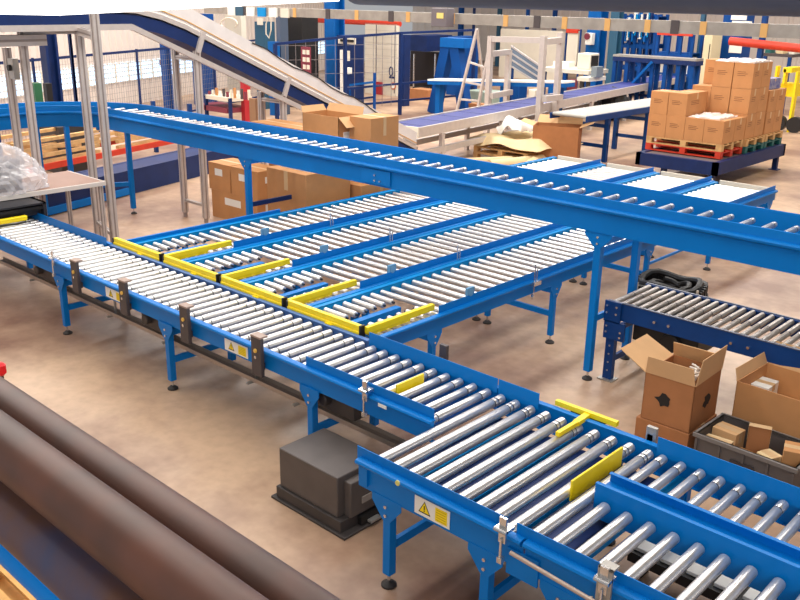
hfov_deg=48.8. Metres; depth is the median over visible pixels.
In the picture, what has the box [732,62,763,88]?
carton
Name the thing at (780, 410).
carton
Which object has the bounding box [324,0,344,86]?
steel column
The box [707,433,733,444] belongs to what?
carton
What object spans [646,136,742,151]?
pallet
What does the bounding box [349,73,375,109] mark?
gate
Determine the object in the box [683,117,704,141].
carton
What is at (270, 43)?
guard
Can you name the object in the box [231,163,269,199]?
carton
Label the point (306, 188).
carton
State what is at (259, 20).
switch box
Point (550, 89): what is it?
crate
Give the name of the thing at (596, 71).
bin
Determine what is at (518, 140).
paper sheet
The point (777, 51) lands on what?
package
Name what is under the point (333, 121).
carton
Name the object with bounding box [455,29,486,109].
step ladder
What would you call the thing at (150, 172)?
platform
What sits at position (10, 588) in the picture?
pallet
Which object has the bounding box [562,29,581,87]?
information board
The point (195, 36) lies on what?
conveyor belt
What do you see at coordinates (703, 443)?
crate
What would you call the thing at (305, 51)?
panel
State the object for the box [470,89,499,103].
machine housing
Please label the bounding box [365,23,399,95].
door
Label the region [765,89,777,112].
carton
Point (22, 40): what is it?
support frame
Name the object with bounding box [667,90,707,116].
carton
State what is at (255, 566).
tube
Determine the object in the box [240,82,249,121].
post box
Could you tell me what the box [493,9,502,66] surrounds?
steel column
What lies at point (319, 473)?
machine cover
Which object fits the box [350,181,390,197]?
carton
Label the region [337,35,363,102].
tall cabinet
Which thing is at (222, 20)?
hose
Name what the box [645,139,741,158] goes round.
pallet
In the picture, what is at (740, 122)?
carton
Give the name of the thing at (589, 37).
control box
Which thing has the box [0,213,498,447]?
conveyor
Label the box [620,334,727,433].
carton
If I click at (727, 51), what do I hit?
tall cabinet
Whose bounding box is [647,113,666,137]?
carton
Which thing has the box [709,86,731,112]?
carton
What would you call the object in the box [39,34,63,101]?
steel column
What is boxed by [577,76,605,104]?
bench
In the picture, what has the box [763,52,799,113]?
shelf unit
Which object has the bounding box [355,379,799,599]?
conveyor
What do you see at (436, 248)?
conveyor
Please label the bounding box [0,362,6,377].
marker post
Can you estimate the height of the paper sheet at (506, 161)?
0.260 m
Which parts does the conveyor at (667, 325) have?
plate, leg, corner plate, drive motor, rail, rail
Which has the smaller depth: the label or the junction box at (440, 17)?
the label
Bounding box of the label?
[343,131,349,138]
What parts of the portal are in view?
post, post, post, post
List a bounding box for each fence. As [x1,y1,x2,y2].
[0,39,256,150]
[273,29,476,118]
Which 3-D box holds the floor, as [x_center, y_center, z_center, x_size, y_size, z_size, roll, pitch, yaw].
[2.659,-4.215,23.348,44.000,0.200,50.000,18,25,40]
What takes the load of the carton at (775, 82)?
on the carton at (773, 93)
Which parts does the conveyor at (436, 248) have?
rail, rail, guard plate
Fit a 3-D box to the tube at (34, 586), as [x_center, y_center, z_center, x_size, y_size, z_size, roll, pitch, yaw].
[-0.762,0.694,1.998,4.050,0.056,0.056,18,25,40]
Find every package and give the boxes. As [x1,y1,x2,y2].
[765,49,774,52]
[776,50,787,53]
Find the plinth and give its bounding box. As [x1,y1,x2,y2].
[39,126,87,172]
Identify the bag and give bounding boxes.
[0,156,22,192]
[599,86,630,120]
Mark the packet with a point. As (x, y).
(765, 383)
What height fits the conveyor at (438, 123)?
1.000 m
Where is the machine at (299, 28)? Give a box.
[288,17,318,106]
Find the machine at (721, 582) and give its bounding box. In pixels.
[627,540,777,599]
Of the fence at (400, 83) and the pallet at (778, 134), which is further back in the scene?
the fence at (400, 83)
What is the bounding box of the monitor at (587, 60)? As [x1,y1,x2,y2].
[577,52,598,69]
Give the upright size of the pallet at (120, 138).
0.460 m
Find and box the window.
[0,41,324,98]
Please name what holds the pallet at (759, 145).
on the platform at (712, 167)
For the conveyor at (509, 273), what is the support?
on the floor
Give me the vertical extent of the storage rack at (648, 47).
2.982 m
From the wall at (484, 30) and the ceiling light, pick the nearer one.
the ceiling light
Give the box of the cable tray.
[0,256,404,447]
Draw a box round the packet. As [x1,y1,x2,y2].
[751,376,778,392]
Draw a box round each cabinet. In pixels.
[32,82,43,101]
[43,83,53,101]
[254,21,274,108]
[276,16,289,113]
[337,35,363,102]
[512,86,526,99]
[528,89,536,114]
[699,35,721,83]
[720,15,754,58]
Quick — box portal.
[483,33,564,132]
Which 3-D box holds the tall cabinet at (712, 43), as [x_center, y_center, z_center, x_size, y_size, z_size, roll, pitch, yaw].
[10.726,-7.970,30.589,0.286,2.425,0.820,18,25,40]
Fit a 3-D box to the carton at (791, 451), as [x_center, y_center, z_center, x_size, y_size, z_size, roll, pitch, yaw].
[2.927,1.265,6.596,0.153,0.371,0.180,10,21,24]
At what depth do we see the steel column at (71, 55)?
19.16 m
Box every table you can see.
[0,170,107,240]
[427,78,574,121]
[550,98,650,162]
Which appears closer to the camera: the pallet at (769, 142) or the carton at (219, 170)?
the carton at (219, 170)
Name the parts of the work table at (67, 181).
leg, leg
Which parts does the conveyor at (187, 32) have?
support post, cross rail, cross rail, support post, support post, cross rail, support post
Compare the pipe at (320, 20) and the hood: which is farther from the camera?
the pipe at (320, 20)
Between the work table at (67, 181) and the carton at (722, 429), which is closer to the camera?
the carton at (722, 429)
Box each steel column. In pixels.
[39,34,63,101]
[67,34,77,101]
[160,44,173,108]
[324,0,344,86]
[458,8,464,35]
[472,8,475,35]
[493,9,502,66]
[525,9,529,29]
[551,10,557,30]
[583,11,608,85]
[605,12,623,83]
[696,14,706,52]
[756,16,768,58]
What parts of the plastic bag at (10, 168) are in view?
dark panel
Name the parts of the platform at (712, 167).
leg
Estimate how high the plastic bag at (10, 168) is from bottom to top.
0.723 m
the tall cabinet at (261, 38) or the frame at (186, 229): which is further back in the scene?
the tall cabinet at (261, 38)
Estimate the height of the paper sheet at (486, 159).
0.200 m
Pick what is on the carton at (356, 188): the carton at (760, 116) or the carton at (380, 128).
the carton at (380, 128)
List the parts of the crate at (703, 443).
handle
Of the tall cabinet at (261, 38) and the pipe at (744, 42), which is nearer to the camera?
the pipe at (744, 42)
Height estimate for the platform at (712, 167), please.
0.550 m
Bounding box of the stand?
[427,37,474,113]
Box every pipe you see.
[318,18,401,26]
[728,37,799,52]
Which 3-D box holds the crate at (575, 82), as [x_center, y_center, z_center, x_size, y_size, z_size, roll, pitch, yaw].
[5.955,-7.223,30.619,0.166,0.841,0.375,18,25,40]
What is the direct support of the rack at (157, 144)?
on the floor
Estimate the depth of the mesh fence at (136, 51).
23.44 m
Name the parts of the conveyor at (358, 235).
rail, rail, guard plate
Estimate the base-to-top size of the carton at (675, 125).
0.456 m
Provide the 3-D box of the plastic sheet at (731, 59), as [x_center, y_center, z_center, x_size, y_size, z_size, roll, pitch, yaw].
[7.056,-4.919,18.082,0.810,0.049,0.900,18,25,40]
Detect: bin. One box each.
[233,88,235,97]
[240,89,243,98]
[591,66,603,76]
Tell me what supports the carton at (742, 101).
on the carton at (751, 118)
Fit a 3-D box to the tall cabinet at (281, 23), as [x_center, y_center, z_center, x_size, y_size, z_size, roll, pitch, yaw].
[-3.514,-7.147,26.494,0.196,3.092,0.295,18,25,40]
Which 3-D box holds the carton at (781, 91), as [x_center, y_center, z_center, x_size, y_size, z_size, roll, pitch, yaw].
[7.979,-4.376,19.139,0.583,0.453,0.452,18,25,40]
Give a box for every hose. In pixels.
[220,17,237,27]
[265,16,271,37]
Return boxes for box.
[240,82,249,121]
[257,18,262,24]
[431,8,453,26]
[553,61,574,67]
[584,33,594,44]
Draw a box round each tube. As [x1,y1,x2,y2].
[0,376,340,599]
[0,409,268,599]
[0,481,142,599]
[0,544,59,599]
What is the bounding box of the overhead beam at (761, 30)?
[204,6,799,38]
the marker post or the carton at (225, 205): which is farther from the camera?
the carton at (225, 205)
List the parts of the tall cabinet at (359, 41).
display frame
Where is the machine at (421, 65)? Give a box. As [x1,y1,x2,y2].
[402,34,477,105]
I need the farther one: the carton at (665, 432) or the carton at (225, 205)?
the carton at (225, 205)
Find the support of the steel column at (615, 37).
on the floor
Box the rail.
[611,54,703,100]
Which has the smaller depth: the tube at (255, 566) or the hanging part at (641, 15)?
the tube at (255, 566)
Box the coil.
[637,268,708,315]
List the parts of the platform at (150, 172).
foot rail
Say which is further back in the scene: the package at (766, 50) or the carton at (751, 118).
the package at (766, 50)
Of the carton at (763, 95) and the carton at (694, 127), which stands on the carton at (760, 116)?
the carton at (763, 95)
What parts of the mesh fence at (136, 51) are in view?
post, post, post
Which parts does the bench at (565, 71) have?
leg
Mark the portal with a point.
(544, 41)
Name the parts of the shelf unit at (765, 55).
shelf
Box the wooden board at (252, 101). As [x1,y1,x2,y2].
[249,98,257,121]
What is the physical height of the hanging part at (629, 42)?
0.919 m
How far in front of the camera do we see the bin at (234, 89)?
24.34 m
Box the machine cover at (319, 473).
[271,428,381,540]
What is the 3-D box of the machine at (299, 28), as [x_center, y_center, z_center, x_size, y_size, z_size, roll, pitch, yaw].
[-3.132,-7.689,28.373,0.766,2.899,0.675,18,25,40]
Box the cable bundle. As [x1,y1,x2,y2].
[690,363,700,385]
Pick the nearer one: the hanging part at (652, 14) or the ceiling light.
the ceiling light
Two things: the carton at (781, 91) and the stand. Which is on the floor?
the stand
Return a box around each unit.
[224,14,245,93]
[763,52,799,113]
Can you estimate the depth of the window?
27.63 m
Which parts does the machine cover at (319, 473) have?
rating plate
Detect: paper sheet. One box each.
[466,131,582,151]
[496,115,532,133]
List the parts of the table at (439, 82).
leg, leg, frame, leg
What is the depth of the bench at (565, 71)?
28.42 m
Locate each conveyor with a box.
[0,9,417,222]
[0,101,799,380]
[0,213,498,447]
[112,155,601,281]
[162,163,654,299]
[219,171,713,320]
[286,180,777,354]
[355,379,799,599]
[399,68,700,154]
[597,282,799,382]
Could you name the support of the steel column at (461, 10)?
on the floor
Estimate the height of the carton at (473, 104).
0.421 m
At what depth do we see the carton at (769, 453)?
6.57 m
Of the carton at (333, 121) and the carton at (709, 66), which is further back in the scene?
the carton at (709, 66)
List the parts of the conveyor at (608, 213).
leg, leg, leg, gusset plate, leg, joint plate, rail, rail, leg, gusset plate, leg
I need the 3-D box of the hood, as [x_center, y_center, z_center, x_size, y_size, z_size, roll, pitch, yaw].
[-5.076,-1.154,10.977,1.170,0.190,0.860,18,25,40]
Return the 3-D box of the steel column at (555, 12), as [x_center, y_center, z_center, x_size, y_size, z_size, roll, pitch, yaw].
[7.552,-14.976,42.475,0.376,7.800,0.376,18,25,40]
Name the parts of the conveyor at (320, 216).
rail, rail, guard plate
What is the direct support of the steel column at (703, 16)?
on the floor
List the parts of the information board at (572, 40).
post, post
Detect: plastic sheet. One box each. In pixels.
[689,112,737,119]
[716,57,771,62]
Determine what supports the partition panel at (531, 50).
on the floor
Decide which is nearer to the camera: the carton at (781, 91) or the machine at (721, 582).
the machine at (721, 582)
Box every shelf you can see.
[204,93,251,118]
[659,51,699,53]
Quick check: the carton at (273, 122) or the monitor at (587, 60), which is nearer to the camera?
the carton at (273, 122)
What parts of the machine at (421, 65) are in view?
guide rod, guide rod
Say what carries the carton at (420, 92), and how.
on the floor
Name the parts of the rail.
frame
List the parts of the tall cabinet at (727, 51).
white panel, white panel, white panel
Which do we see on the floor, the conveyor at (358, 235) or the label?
the conveyor at (358, 235)
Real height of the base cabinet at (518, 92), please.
0.919 m
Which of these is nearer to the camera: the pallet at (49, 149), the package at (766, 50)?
the pallet at (49, 149)
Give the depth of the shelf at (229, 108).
24.87 m
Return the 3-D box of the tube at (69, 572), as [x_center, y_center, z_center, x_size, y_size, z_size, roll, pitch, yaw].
[-0.789,0.501,1.896,4.050,0.116,0.116,18,25,40]
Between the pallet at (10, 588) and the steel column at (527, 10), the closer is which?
the pallet at (10, 588)
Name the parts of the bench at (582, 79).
leg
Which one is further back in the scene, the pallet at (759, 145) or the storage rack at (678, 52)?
the storage rack at (678, 52)
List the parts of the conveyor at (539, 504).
joint plate, gusset plate, leg, guard plate, rail, text panel, gusset plate, leg, guard plate, joint plate, actuator rod, gusset plate, rail, tee handle, stop blade, guard plate, rail, leg, guard plate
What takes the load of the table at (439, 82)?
on the floor
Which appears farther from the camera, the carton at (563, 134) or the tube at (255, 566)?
the carton at (563, 134)
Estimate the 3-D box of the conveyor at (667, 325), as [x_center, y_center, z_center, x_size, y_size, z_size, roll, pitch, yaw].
[3.316,0.641,7.787,3.030,0.808,0.830,18,25,40]
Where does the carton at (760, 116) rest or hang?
on the pallet at (753, 140)
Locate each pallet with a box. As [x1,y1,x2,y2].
[0,565,36,599]
[1,127,100,167]
[93,128,160,148]
[473,144,536,157]
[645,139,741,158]
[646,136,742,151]
[742,142,763,153]
[743,135,764,146]
[762,130,782,141]
[763,137,781,147]
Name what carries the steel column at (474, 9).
on the floor
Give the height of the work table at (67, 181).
1.085 m
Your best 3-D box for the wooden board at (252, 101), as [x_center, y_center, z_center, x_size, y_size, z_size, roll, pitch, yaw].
[-3.331,-3.970,20.139,0.218,1.244,0.060,18,25,40]
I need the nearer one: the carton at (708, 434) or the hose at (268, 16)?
the carton at (708, 434)
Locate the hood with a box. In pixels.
[0,197,47,224]
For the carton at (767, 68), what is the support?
on the carton at (763, 95)
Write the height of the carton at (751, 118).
0.498 m
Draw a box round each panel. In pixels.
[301,47,310,72]
[498,29,565,79]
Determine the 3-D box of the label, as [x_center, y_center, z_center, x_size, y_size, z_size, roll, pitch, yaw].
[-0.725,-2.373,12.833,0.004,0.160,0.270,18,25,40]
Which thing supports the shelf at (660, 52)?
attached to the storage rack at (678, 52)
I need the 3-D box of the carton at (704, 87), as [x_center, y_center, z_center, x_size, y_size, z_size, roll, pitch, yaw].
[6.430,-4.274,18.562,0.408,0.498,0.462,18,25,40]
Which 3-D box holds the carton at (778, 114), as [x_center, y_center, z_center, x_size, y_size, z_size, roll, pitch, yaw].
[7.972,-3.946,19.287,0.583,0.453,0.452,18,25,40]
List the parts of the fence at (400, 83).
post, post, rail, post, rail, rail, post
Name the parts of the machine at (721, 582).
white plate, white plate, white plate, white plate, white plate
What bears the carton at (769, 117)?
on the pallet at (778, 134)
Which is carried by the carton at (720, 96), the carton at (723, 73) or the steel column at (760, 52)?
the carton at (723, 73)
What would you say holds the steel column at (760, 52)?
on the floor
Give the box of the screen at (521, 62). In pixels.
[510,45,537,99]
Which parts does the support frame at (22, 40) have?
post, post, post, cross rail, post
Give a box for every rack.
[0,101,191,173]
[620,14,669,90]
[654,33,704,89]
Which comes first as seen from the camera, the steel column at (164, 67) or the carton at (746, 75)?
the carton at (746, 75)
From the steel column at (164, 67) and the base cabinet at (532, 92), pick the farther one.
the base cabinet at (532, 92)
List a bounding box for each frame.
[0,13,118,242]
[127,209,279,256]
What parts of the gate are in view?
rail, rail, post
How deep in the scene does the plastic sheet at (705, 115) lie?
17.61 m
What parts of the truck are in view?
frame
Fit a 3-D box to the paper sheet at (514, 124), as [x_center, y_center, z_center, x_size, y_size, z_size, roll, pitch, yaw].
[2.705,-4.013,20.275,0.700,0.429,0.700,18,25,40]
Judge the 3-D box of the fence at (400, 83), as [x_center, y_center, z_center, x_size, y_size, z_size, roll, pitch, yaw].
[-0.554,-6.865,26.680,6.911,2.530,0.246,-10,22,-28]
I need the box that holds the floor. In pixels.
[0,60,799,599]
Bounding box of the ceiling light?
[0,0,338,14]
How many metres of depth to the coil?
10.13 m
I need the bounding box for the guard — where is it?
[268,41,279,115]
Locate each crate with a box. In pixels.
[548,87,565,107]
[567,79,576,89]
[692,412,799,487]
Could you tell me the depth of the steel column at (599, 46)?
36.38 m
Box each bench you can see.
[544,66,607,103]
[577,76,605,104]
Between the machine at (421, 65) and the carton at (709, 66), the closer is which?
the carton at (709, 66)
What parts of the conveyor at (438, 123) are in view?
plate, leg, leg, rail, rail, leg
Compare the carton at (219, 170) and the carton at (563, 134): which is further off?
the carton at (563, 134)
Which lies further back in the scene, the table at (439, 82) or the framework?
the framework
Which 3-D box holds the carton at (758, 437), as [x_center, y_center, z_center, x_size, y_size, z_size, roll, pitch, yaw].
[2.743,1.165,6.787,0.163,0.431,0.060,10,21,24]
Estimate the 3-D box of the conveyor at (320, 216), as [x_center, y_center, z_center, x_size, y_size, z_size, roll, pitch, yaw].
[0.145,-1.180,12.623,1.184,0.990,8.680,18,25,40]
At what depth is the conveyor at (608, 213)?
9.06 m
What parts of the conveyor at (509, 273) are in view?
leg, gusset plate, leg, rail, leg, gusset plate, guard plate, leg, gusset plate, leg, gusset plate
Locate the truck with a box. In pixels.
[774,66,799,132]
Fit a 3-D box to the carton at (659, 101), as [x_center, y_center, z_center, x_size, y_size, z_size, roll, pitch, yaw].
[5.431,-4.066,18.114,0.388,0.456,0.472,18,25,40]
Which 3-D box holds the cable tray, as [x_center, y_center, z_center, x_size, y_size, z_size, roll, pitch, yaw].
[-2.444,0.279,8.628,6.700,0.040,0.100,18,25,40]
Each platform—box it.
[32,147,237,215]
[635,143,785,180]
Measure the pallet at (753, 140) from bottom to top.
0.140 m
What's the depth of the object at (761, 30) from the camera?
14.72 m
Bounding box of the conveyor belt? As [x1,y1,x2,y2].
[0,13,411,148]
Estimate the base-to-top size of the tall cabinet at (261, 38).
2.654 m
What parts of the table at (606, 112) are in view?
rail, leg, leg, rail, leg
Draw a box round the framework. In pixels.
[192,13,217,103]
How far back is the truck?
24.86 m
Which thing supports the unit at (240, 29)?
on the floor
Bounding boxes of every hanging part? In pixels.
[628,18,633,43]
[638,14,643,38]
[648,13,653,36]
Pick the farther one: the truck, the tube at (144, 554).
the truck
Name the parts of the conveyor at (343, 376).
leg, drive motor, gusset plate, leg, guard plate, sensor post, sensor post, drive motor, gusset plate, leg, sensor post, leg, rail, text panel, sensor post, gusset plate, leg, drive motor, guard plate, leg, maker plate, stop blade, rail, guard plate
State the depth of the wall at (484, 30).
46.23 m
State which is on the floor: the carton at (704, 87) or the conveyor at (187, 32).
the conveyor at (187, 32)
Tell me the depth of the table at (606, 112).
20.10 m
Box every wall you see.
[0,2,324,103]
[412,6,799,82]
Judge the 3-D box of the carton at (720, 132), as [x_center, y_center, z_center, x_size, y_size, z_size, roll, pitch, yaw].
[6.327,-3.357,17.497,0.403,0.456,0.522,18,25,40]
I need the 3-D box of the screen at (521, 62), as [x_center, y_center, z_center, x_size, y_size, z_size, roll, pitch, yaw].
[4.022,-7.098,28.333,1.248,2.036,0.155,18,25,40]
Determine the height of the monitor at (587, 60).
0.500 m
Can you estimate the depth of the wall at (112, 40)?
28.23 m
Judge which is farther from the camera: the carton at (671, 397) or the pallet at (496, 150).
the pallet at (496, 150)
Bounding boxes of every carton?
[208,158,240,192]
[211,188,267,218]
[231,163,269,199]
[251,119,302,130]
[267,165,349,253]
[301,102,363,136]
[350,113,398,146]
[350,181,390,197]
[410,87,431,100]
[468,102,483,107]
[521,114,593,158]
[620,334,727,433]
[634,414,716,448]
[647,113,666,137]
[649,89,676,114]
[665,115,685,139]
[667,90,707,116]
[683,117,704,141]
[692,84,711,110]
[702,118,735,144]
[703,58,718,83]
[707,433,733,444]
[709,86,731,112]
[712,61,734,87]
[712,421,745,447]
[728,88,759,114]
[728,113,756,138]
[730,116,746,141]
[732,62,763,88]
[732,341,799,438]
[746,422,771,452]
[753,111,765,136]
[757,87,768,112]
[757,449,782,461]
[760,62,772,87]
[762,111,774,133]
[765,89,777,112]
[769,77,780,89]
[772,110,782,131]
[775,88,786,110]
[781,440,799,466]
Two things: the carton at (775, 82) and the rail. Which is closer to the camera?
the carton at (775, 82)

